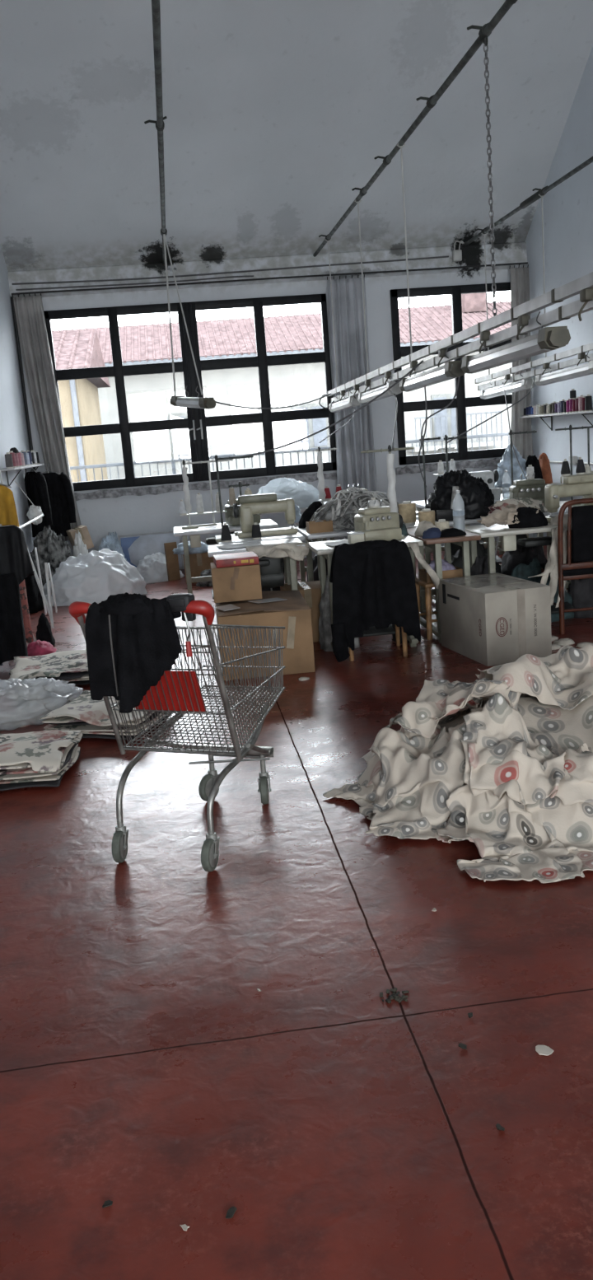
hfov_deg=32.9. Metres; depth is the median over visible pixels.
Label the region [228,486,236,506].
thread cone
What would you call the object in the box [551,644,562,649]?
scrap
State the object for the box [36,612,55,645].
cloth wad
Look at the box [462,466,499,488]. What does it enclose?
sewing machine
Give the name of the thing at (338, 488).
thread cone
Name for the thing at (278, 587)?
cloth bundle
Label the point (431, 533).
cloth bundle
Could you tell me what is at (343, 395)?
cable
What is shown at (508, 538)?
table
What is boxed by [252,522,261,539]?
thread cone
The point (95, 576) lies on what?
plastic bag
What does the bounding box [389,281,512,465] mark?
window
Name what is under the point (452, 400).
cable
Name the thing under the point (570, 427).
stand
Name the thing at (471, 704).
sheet
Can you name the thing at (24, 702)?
plastic bag
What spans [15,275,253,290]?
cable
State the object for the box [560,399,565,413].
thread cone
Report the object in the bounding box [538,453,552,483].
cloth bundle
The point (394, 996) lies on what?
debris
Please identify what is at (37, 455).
thread cone
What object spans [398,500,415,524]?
thread cone
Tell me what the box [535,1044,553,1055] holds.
scrap
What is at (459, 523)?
table
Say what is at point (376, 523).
machine
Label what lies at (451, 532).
cloth bundle
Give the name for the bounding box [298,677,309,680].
scrap
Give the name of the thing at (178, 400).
lamp
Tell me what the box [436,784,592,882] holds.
sheet
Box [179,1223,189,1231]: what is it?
scrap
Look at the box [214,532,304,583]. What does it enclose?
table
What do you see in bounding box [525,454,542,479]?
cloth bundle
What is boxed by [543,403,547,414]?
thread cone
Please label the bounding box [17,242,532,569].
wall
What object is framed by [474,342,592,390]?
track
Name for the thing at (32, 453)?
thread cone
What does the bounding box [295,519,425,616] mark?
table
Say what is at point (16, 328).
pipe
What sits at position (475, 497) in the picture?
plastic bag
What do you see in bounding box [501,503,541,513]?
sheet
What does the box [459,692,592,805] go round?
sheet
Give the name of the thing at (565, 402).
thread cone
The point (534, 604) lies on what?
print
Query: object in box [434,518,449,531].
cloth bundle
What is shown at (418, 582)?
wooden stool
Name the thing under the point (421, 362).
cable
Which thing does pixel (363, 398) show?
lamp
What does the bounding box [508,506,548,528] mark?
cloth bundle
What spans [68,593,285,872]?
shopping cart
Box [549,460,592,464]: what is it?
conduit
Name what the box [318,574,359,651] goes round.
cloth bundle
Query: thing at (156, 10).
ceiling pipe
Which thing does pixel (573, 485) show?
sewing machine
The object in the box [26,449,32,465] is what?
thread cone
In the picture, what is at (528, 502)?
cloth bundle
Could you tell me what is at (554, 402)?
thread cone
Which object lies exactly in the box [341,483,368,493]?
machine
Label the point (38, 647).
cloth wad
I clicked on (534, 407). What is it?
thread cone
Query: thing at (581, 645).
scrap
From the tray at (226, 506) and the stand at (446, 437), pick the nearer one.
the tray at (226, 506)
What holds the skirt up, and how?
hanging from the clothes rack
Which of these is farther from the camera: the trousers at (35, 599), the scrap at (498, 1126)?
the trousers at (35, 599)
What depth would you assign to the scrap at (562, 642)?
7.10 m
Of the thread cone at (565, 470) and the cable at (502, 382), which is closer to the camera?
the thread cone at (565, 470)
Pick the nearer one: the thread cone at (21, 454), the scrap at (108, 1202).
the scrap at (108, 1202)
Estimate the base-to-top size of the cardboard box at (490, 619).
0.493 m
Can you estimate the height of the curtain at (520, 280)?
2.548 m
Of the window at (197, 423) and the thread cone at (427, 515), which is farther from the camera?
the window at (197, 423)
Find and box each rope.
[163,233,202,396]
[324,238,338,387]
[354,199,369,373]
[396,142,412,353]
[481,233,490,374]
[538,194,546,357]
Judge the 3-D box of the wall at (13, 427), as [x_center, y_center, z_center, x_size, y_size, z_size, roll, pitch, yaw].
[-2.478,-2.497,3.309,0.250,7.120,18.000,-6,12,-6]
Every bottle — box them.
[453,490,464,531]
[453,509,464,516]
[502,470,510,497]
[502,482,510,487]
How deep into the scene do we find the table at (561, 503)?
9.26 m
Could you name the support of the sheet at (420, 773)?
on the floor
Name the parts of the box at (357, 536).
lid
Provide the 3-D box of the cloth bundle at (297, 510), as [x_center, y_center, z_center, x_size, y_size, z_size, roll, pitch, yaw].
[-0.025,-1.210,9.512,0.156,0.189,0.150,1,13,24]
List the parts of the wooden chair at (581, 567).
seat, seat frame, frame, rail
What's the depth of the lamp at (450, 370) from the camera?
7.30 m
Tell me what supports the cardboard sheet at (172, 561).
on the floor
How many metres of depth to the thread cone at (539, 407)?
12.43 m
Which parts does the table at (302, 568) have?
leg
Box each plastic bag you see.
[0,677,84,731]
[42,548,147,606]
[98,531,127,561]
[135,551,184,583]
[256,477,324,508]
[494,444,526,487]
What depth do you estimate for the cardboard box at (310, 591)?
7.79 m
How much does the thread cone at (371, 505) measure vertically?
0.072 m
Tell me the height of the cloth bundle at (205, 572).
0.186 m
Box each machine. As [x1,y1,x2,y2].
[224,494,261,526]
[233,492,298,538]
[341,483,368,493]
[354,499,403,541]
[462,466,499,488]
[509,472,547,505]
[544,472,592,523]
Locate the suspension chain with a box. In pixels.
[482,35,497,316]
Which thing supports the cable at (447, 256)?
attached to the wall at (147, 513)
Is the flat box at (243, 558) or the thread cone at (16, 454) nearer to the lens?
the flat box at (243, 558)
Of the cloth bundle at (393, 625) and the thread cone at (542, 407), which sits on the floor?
the cloth bundle at (393, 625)
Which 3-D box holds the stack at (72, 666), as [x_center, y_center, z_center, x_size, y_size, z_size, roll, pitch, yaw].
[-1.675,0.189,7.279,0.788,0.133,0.922,-7,12,-12]
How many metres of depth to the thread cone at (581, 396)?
11.18 m
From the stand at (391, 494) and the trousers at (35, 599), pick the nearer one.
the stand at (391, 494)
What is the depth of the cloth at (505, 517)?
7.58 m
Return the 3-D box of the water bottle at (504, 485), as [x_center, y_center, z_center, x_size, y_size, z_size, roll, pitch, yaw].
[2.178,-1.617,10.426,0.089,0.290,0.089,-6,12,-6]
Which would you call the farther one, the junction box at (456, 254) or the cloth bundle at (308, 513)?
the junction box at (456, 254)
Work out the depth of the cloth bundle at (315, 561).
9.84 m
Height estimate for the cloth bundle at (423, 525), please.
0.109 m
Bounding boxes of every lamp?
[169,385,215,408]
[328,387,360,412]
[358,378,401,404]
[399,348,465,392]
[461,311,570,373]
[479,370,536,399]
[534,350,592,386]
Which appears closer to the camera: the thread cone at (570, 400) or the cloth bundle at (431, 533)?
the cloth bundle at (431, 533)
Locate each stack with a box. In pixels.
[0,729,82,790]
[9,649,89,685]
[39,690,171,739]
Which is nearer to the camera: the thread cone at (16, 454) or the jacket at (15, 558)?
the jacket at (15, 558)
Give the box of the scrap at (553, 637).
[551,635,558,641]
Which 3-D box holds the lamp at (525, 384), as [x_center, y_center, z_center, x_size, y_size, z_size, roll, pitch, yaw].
[2.392,-2.921,11.492,0.130,0.219,1.681,-6,10,-6]
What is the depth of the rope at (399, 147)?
7.90 m
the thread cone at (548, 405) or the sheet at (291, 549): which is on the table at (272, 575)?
the sheet at (291, 549)
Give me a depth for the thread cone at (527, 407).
12.86 m
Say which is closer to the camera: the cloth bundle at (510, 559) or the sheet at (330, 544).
the sheet at (330, 544)
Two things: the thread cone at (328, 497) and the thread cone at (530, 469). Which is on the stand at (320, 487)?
the thread cone at (328, 497)
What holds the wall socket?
attached to the wall at (567, 207)
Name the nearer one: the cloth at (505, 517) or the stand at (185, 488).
the cloth at (505, 517)
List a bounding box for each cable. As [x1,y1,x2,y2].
[11,255,448,284]
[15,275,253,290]
[215,392,331,409]
[230,359,423,459]
[318,394,334,408]
[319,395,355,443]
[387,380,397,450]
[418,371,427,487]
[420,356,462,449]
[445,375,534,443]
[502,382,525,477]
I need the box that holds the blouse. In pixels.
[0,483,19,527]
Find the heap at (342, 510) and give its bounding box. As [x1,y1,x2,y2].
[304,486,405,530]
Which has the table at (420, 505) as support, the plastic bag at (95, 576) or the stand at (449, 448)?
the stand at (449, 448)
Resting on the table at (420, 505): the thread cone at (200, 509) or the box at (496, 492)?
the box at (496, 492)
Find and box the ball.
[9,447,18,453]
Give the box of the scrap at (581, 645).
[575,641,592,648]
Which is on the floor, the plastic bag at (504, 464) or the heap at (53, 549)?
the heap at (53, 549)
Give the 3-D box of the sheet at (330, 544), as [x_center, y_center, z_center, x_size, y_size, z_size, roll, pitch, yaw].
[0.329,-0.711,7.377,0.218,0.003,0.286,-7,12,-12]
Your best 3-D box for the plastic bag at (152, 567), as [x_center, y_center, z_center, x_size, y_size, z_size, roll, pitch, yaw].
[-1.717,-0.890,12.135,0.619,0.325,0.551,-14,15,-41]
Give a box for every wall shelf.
[0,463,44,485]
[519,411,592,430]
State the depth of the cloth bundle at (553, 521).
7.56 m
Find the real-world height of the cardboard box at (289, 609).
0.475 m
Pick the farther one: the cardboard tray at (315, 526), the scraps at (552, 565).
the cardboard tray at (315, 526)
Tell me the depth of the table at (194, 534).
9.48 m
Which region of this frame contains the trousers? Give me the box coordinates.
[0,573,28,664]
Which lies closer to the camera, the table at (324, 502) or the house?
the table at (324, 502)
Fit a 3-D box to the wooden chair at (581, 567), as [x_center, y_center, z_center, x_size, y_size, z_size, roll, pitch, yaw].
[2.151,-0.586,7.569,0.508,0.986,0.468,-5,12,-4]
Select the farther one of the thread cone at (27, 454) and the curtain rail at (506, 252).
the curtain rail at (506, 252)
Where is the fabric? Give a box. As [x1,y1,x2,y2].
[357,693,592,780]
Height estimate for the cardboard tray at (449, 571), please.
0.157 m
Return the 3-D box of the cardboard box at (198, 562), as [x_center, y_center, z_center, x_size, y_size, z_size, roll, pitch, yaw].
[-1.131,-0.865,11.752,0.360,0.342,0.364,-6,12,-6]
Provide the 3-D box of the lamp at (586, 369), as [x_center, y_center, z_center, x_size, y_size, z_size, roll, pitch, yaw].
[2.614,-2.616,9.670,0.130,0.219,1.561,-6,10,-6]
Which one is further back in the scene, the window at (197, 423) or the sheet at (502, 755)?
the window at (197, 423)
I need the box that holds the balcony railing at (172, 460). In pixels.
[70,432,509,481]
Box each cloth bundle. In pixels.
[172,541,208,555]
[196,569,212,587]
[261,586,280,591]
[285,504,301,523]
[298,500,322,527]
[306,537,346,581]
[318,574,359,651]
[392,624,409,643]
[401,523,408,536]
[414,520,436,536]
[422,527,441,538]
[439,527,466,537]
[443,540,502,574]
[470,553,488,575]
[486,497,547,516]
[500,546,547,575]
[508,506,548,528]
[510,557,574,622]
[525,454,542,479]
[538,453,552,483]
[549,513,571,525]
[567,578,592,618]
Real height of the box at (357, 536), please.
0.088 m
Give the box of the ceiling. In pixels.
[0,0,592,270]
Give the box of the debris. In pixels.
[379,987,408,1004]
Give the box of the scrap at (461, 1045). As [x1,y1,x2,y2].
[458,1042,467,1049]
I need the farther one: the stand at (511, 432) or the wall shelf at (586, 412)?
the wall shelf at (586, 412)
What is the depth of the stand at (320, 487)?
9.56 m
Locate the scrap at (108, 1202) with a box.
[102,1200,112,1208]
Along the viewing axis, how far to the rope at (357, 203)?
9.70 m
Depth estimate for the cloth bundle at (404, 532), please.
7.62 m
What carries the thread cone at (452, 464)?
on the stand at (449, 448)
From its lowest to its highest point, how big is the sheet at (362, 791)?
0.310 m
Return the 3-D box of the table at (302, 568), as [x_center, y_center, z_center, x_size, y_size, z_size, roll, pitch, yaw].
[0.584,-0.853,9.966,1.200,0.780,0.820,-6,12,-6]
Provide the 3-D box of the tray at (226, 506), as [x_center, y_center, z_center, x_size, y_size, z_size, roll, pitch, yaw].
[-0.483,-1.158,8.685,0.260,0.012,0.140,-6,12,-6]
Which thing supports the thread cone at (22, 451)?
on the wall shelf at (37, 465)
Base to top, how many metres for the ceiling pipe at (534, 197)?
0.090 m
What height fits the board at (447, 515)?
0.101 m
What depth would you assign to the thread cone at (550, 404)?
12.07 m
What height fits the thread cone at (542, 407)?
0.125 m
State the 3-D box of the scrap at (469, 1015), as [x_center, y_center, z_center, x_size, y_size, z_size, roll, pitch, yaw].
[0.476,1.029,2.755,0.013,0.008,0.019,-2,12,13]
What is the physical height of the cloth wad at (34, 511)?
0.494 m
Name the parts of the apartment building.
pane, pane, pane, railing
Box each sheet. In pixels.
[163,541,180,580]
[216,541,262,548]
[245,540,309,560]
[322,724,441,820]
[323,540,348,546]
[364,706,483,843]
[386,679,486,728]
[394,677,524,738]
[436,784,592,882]
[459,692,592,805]
[475,644,592,710]
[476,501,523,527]
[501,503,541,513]
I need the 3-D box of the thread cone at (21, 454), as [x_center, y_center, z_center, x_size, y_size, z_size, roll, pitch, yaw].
[-2.995,-1.965,10.914,0.074,0.157,0.073,-6,12,-6]
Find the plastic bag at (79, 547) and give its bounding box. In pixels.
[73,531,88,556]
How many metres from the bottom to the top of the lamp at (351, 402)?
0.219 m
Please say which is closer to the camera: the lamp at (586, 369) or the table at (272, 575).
the table at (272, 575)
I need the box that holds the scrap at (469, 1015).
[467,1012,472,1018]
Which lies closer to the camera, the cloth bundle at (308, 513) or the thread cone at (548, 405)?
the cloth bundle at (308, 513)
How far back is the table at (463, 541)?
7.36 m
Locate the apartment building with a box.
[51,292,512,479]
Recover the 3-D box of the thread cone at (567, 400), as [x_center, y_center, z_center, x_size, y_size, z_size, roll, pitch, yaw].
[3.140,-2.695,11.558,0.073,0.156,0.072,-6,12,-6]
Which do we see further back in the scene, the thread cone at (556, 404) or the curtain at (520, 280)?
the curtain at (520, 280)
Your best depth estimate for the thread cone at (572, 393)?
11.40 m
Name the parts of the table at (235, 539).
motor, leg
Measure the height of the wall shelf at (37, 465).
0.200 m
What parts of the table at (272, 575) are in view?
motor, leg, leg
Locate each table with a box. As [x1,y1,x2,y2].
[173,518,278,599]
[207,537,304,590]
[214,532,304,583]
[261,501,334,551]
[294,510,418,581]
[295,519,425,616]
[307,535,439,654]
[406,526,481,643]
[411,493,560,568]
[415,506,570,600]
[457,523,575,613]
[482,482,562,554]
[559,500,582,582]
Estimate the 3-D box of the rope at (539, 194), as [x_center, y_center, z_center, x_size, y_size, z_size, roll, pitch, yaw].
[2.475,-3.639,10.046,0.075,1.607,0.016,-6,12,-6]
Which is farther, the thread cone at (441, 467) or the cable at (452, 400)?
the thread cone at (441, 467)
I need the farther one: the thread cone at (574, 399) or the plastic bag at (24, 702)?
the thread cone at (574, 399)
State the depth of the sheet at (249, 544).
7.74 m
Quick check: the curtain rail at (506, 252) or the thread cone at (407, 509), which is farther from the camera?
the curtain rail at (506, 252)
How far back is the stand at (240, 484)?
8.64 m
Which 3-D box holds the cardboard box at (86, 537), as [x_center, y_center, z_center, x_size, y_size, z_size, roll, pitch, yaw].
[-2.589,-1.209,12.025,0.266,0.310,0.206,-10,13,-26]
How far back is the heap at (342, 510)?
8.50 m
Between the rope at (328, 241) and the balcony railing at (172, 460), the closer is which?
the rope at (328, 241)
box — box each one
[66,525,93,549]
[182,551,214,583]
[210,562,262,602]
[213,551,258,568]
[214,589,315,680]
[280,580,321,642]
[346,531,364,543]
[438,572,551,666]
[452,240,463,261]
[490,487,500,499]
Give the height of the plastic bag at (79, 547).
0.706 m
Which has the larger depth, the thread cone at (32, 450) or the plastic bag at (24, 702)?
the thread cone at (32, 450)
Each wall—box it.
[0,244,36,553]
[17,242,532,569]
[525,45,592,537]
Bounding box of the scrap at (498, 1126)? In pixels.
[495,1123,504,1130]
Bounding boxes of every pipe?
[10,296,35,471]
[144,0,167,265]
[312,0,517,256]
[460,156,592,247]
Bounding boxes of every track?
[327,271,592,402]
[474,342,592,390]
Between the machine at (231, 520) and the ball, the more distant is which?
the ball
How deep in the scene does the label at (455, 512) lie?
7.55 m
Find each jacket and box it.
[0,524,34,583]
[24,461,52,537]
[42,463,76,537]
[84,592,181,713]
[329,538,421,662]
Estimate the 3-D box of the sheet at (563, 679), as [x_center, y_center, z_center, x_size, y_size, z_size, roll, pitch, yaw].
[1.277,0.142,4.740,0.844,0.239,0.675,-3,12,5]
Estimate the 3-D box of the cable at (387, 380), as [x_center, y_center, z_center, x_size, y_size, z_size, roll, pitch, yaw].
[0.794,-1.862,8.191,0.076,0.579,1.957,-3,12,6]
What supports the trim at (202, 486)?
attached to the wall at (147, 513)
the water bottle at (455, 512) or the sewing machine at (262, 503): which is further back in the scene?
the sewing machine at (262, 503)
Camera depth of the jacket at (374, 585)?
6.88 m
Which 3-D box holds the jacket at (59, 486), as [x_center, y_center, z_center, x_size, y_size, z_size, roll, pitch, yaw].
[-2.960,-1.683,12.152,0.549,0.893,0.144,-12,14,-32]
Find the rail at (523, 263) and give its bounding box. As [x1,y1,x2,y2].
[11,261,527,295]
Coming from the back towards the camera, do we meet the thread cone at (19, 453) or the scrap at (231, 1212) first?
the thread cone at (19, 453)
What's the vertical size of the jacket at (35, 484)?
0.873 m
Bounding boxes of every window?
[43,293,336,491]
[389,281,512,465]
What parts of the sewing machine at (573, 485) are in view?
arm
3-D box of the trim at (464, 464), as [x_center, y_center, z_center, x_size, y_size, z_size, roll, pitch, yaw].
[2.183,-2.286,13.134,1.795,0.114,0.070,-6,12,-6]
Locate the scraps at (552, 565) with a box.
[527,525,566,607]
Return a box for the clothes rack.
[0,471,57,641]
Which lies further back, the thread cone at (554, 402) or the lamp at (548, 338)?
the thread cone at (554, 402)
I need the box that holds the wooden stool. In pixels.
[415,578,437,639]
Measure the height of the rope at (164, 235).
1.685 m
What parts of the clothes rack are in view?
rail, rail, leg, leg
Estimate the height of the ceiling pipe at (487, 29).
0.090 m
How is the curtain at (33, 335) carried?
hanging from the rail at (523, 263)
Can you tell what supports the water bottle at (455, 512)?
on the table at (463, 541)
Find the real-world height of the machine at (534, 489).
0.324 m
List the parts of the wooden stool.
leg, seat, leg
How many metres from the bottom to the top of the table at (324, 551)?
0.780 m
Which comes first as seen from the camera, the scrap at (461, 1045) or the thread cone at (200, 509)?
the scrap at (461, 1045)
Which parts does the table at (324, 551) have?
leg, leg, leg, cloth strip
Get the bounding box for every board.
[118,531,183,567]
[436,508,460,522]
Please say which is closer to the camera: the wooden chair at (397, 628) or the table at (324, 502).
the wooden chair at (397, 628)
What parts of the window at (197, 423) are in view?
handle, handle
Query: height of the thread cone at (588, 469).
0.412 m
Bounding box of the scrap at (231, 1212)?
[225,1205,237,1218]
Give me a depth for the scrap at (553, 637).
7.26 m
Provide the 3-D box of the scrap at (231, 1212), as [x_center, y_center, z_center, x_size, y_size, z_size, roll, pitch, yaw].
[-0.139,1.207,2.117,0.018,0.008,0.033,0,12,22]
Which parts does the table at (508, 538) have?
leg, leg, motor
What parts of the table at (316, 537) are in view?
leg, leg, leg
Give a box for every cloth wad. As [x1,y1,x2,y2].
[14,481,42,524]
[27,640,56,656]
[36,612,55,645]
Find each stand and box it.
[180,458,233,529]
[214,454,253,541]
[224,481,249,535]
[314,446,336,504]
[360,444,414,538]
[419,435,440,506]
[433,446,454,475]
[443,434,467,472]
[508,429,537,485]
[555,424,592,505]
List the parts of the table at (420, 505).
pull rod, leg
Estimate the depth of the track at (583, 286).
6.08 m
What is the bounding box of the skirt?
[18,579,33,643]
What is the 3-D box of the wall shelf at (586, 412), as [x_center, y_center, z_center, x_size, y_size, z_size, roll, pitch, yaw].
[3.139,-2.563,11.808,0.175,0.200,2.620,-6,12,-6]
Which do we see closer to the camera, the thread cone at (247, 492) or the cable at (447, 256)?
the thread cone at (247, 492)
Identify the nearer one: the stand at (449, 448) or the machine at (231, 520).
the machine at (231, 520)
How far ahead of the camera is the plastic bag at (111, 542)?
12.21 m
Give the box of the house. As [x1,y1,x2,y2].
[51,327,110,482]
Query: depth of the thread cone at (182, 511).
9.65 m
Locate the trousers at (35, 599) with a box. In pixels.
[24,554,44,613]
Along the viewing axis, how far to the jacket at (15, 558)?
7.76 m
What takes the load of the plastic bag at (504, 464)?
on the table at (499, 548)
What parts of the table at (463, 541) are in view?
leg, leg, leg, leg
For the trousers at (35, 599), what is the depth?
10.33 m
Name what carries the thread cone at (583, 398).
on the wall shelf at (586, 412)
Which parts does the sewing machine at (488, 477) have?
arm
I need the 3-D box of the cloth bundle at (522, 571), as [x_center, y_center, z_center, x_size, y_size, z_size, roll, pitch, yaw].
[1.897,-0.400,7.960,0.631,0.503,0.282,-6,12,-6]
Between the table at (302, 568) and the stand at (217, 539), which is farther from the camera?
the table at (302, 568)
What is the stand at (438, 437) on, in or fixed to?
on the table at (459, 523)
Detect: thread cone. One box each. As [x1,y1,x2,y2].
[4,452,13,468]
[9,450,16,467]
[14,453,19,467]
[16,450,22,467]
[18,451,24,466]
[20,450,28,466]
[25,451,30,465]
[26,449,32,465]
[31,449,37,464]
[31,451,34,464]
[33,450,39,463]
[178,499,186,514]
[196,492,204,513]
[215,492,223,511]
[220,523,232,541]
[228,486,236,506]
[244,487,252,495]
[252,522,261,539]
[324,485,331,499]
[335,484,341,497]
[367,497,379,508]
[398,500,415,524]
[418,508,434,525]
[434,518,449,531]
[437,460,443,473]
[449,458,455,471]
[526,406,528,415]
[526,464,534,479]
[528,405,532,415]
[531,406,534,415]
[533,405,536,415]
[536,404,540,415]
[538,405,542,415]
[541,404,544,415]
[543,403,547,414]
[546,403,550,414]
[549,402,551,414]
[551,401,555,414]
[555,401,558,413]
[557,400,561,413]
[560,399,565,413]
[560,458,570,476]
[563,400,566,413]
[566,398,569,412]
[569,388,576,399]
[569,398,574,412]
[572,397,576,412]
[575,396,579,411]
[575,457,585,474]
[578,395,583,411]
[581,396,585,411]
[582,464,591,505]
[584,394,592,411]
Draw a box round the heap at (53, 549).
[29,525,72,586]
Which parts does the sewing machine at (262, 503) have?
arm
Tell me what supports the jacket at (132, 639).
hanging from the shopping cart
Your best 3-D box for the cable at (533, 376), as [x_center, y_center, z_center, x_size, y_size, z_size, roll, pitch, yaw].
[2.034,-2.244,9.618,0.322,0.590,2.226,3,14,33]
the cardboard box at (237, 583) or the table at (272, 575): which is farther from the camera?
the table at (272, 575)
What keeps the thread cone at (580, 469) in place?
on the sewing machine at (573, 485)
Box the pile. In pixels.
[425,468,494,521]
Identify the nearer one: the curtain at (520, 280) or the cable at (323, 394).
the cable at (323, 394)
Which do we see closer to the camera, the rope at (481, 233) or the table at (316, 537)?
the table at (316, 537)
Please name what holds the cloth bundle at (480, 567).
on the floor
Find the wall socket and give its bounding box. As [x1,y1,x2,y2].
[569,455,577,464]
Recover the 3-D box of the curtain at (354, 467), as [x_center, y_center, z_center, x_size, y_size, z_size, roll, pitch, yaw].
[0.718,-2.824,12.714,0.536,3.408,0.143,-6,12,-6]
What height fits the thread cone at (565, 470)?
0.127 m
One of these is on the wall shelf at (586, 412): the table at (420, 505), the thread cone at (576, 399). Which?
the thread cone at (576, 399)
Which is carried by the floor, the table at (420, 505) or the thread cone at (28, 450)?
the table at (420, 505)
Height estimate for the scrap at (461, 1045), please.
0.008 m
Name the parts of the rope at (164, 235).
cord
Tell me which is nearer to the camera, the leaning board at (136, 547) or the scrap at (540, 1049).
the scrap at (540, 1049)
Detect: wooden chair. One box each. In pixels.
[348,624,407,661]
[541,497,592,634]
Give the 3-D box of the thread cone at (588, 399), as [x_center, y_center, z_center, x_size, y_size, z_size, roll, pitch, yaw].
[3.205,-2.603,11.027,0.076,0.180,0.075,-6,12,-6]
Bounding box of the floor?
[0,540,592,1279]
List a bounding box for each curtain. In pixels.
[12,293,81,541]
[327,274,378,539]
[509,264,532,460]
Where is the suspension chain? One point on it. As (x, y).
(485, 40)
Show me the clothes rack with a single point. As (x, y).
(49, 607)
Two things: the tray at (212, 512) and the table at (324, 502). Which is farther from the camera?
the table at (324, 502)
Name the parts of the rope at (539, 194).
cord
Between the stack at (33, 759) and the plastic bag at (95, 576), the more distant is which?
the plastic bag at (95, 576)
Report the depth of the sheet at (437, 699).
4.41 m
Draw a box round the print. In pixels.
[533,604,537,635]
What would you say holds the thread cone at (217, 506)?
on the stand at (185, 488)
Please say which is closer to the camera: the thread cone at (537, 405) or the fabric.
the fabric
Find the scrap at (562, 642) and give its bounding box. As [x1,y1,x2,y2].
[552,638,574,645]
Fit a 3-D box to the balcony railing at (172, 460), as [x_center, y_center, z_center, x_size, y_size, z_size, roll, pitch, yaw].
[-0.318,-2.034,14.550,8.600,1.382,0.050,-6,12,-6]
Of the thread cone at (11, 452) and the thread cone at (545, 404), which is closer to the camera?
the thread cone at (11, 452)
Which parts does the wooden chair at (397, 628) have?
post, leg, post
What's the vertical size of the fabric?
0.362 m
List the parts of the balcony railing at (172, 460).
post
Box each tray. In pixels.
[180,510,226,516]
[224,504,240,508]
[305,519,333,533]
[419,558,462,583]
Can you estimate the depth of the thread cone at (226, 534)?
8.17 m
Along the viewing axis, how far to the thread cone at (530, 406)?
12.77 m
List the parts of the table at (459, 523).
leg, leg, motor, leg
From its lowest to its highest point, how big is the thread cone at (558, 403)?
0.145 m
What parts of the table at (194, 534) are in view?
leg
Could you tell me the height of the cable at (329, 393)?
0.166 m
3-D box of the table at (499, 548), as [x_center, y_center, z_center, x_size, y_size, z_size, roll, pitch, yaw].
[2.745,-1.506,12.340,0.900,0.780,0.770,-6,12,-6]
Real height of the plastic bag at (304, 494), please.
0.336 m
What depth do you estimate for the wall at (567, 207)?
11.50 m
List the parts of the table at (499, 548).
leg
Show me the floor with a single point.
(350, 1133)
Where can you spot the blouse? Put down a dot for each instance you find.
(8, 514)
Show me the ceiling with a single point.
(275, 110)
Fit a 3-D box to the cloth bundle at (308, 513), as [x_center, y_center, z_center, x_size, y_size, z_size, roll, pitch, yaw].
[0.187,-1.117,8.899,0.359,0.222,0.201,-6,12,-6]
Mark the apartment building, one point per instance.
(148, 397)
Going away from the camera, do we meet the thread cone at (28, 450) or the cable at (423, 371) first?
the cable at (423, 371)
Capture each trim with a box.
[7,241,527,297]
[74,471,336,501]
[395,457,502,475]
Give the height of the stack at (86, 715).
0.153 m
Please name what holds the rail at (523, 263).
attached to the wall at (147, 513)

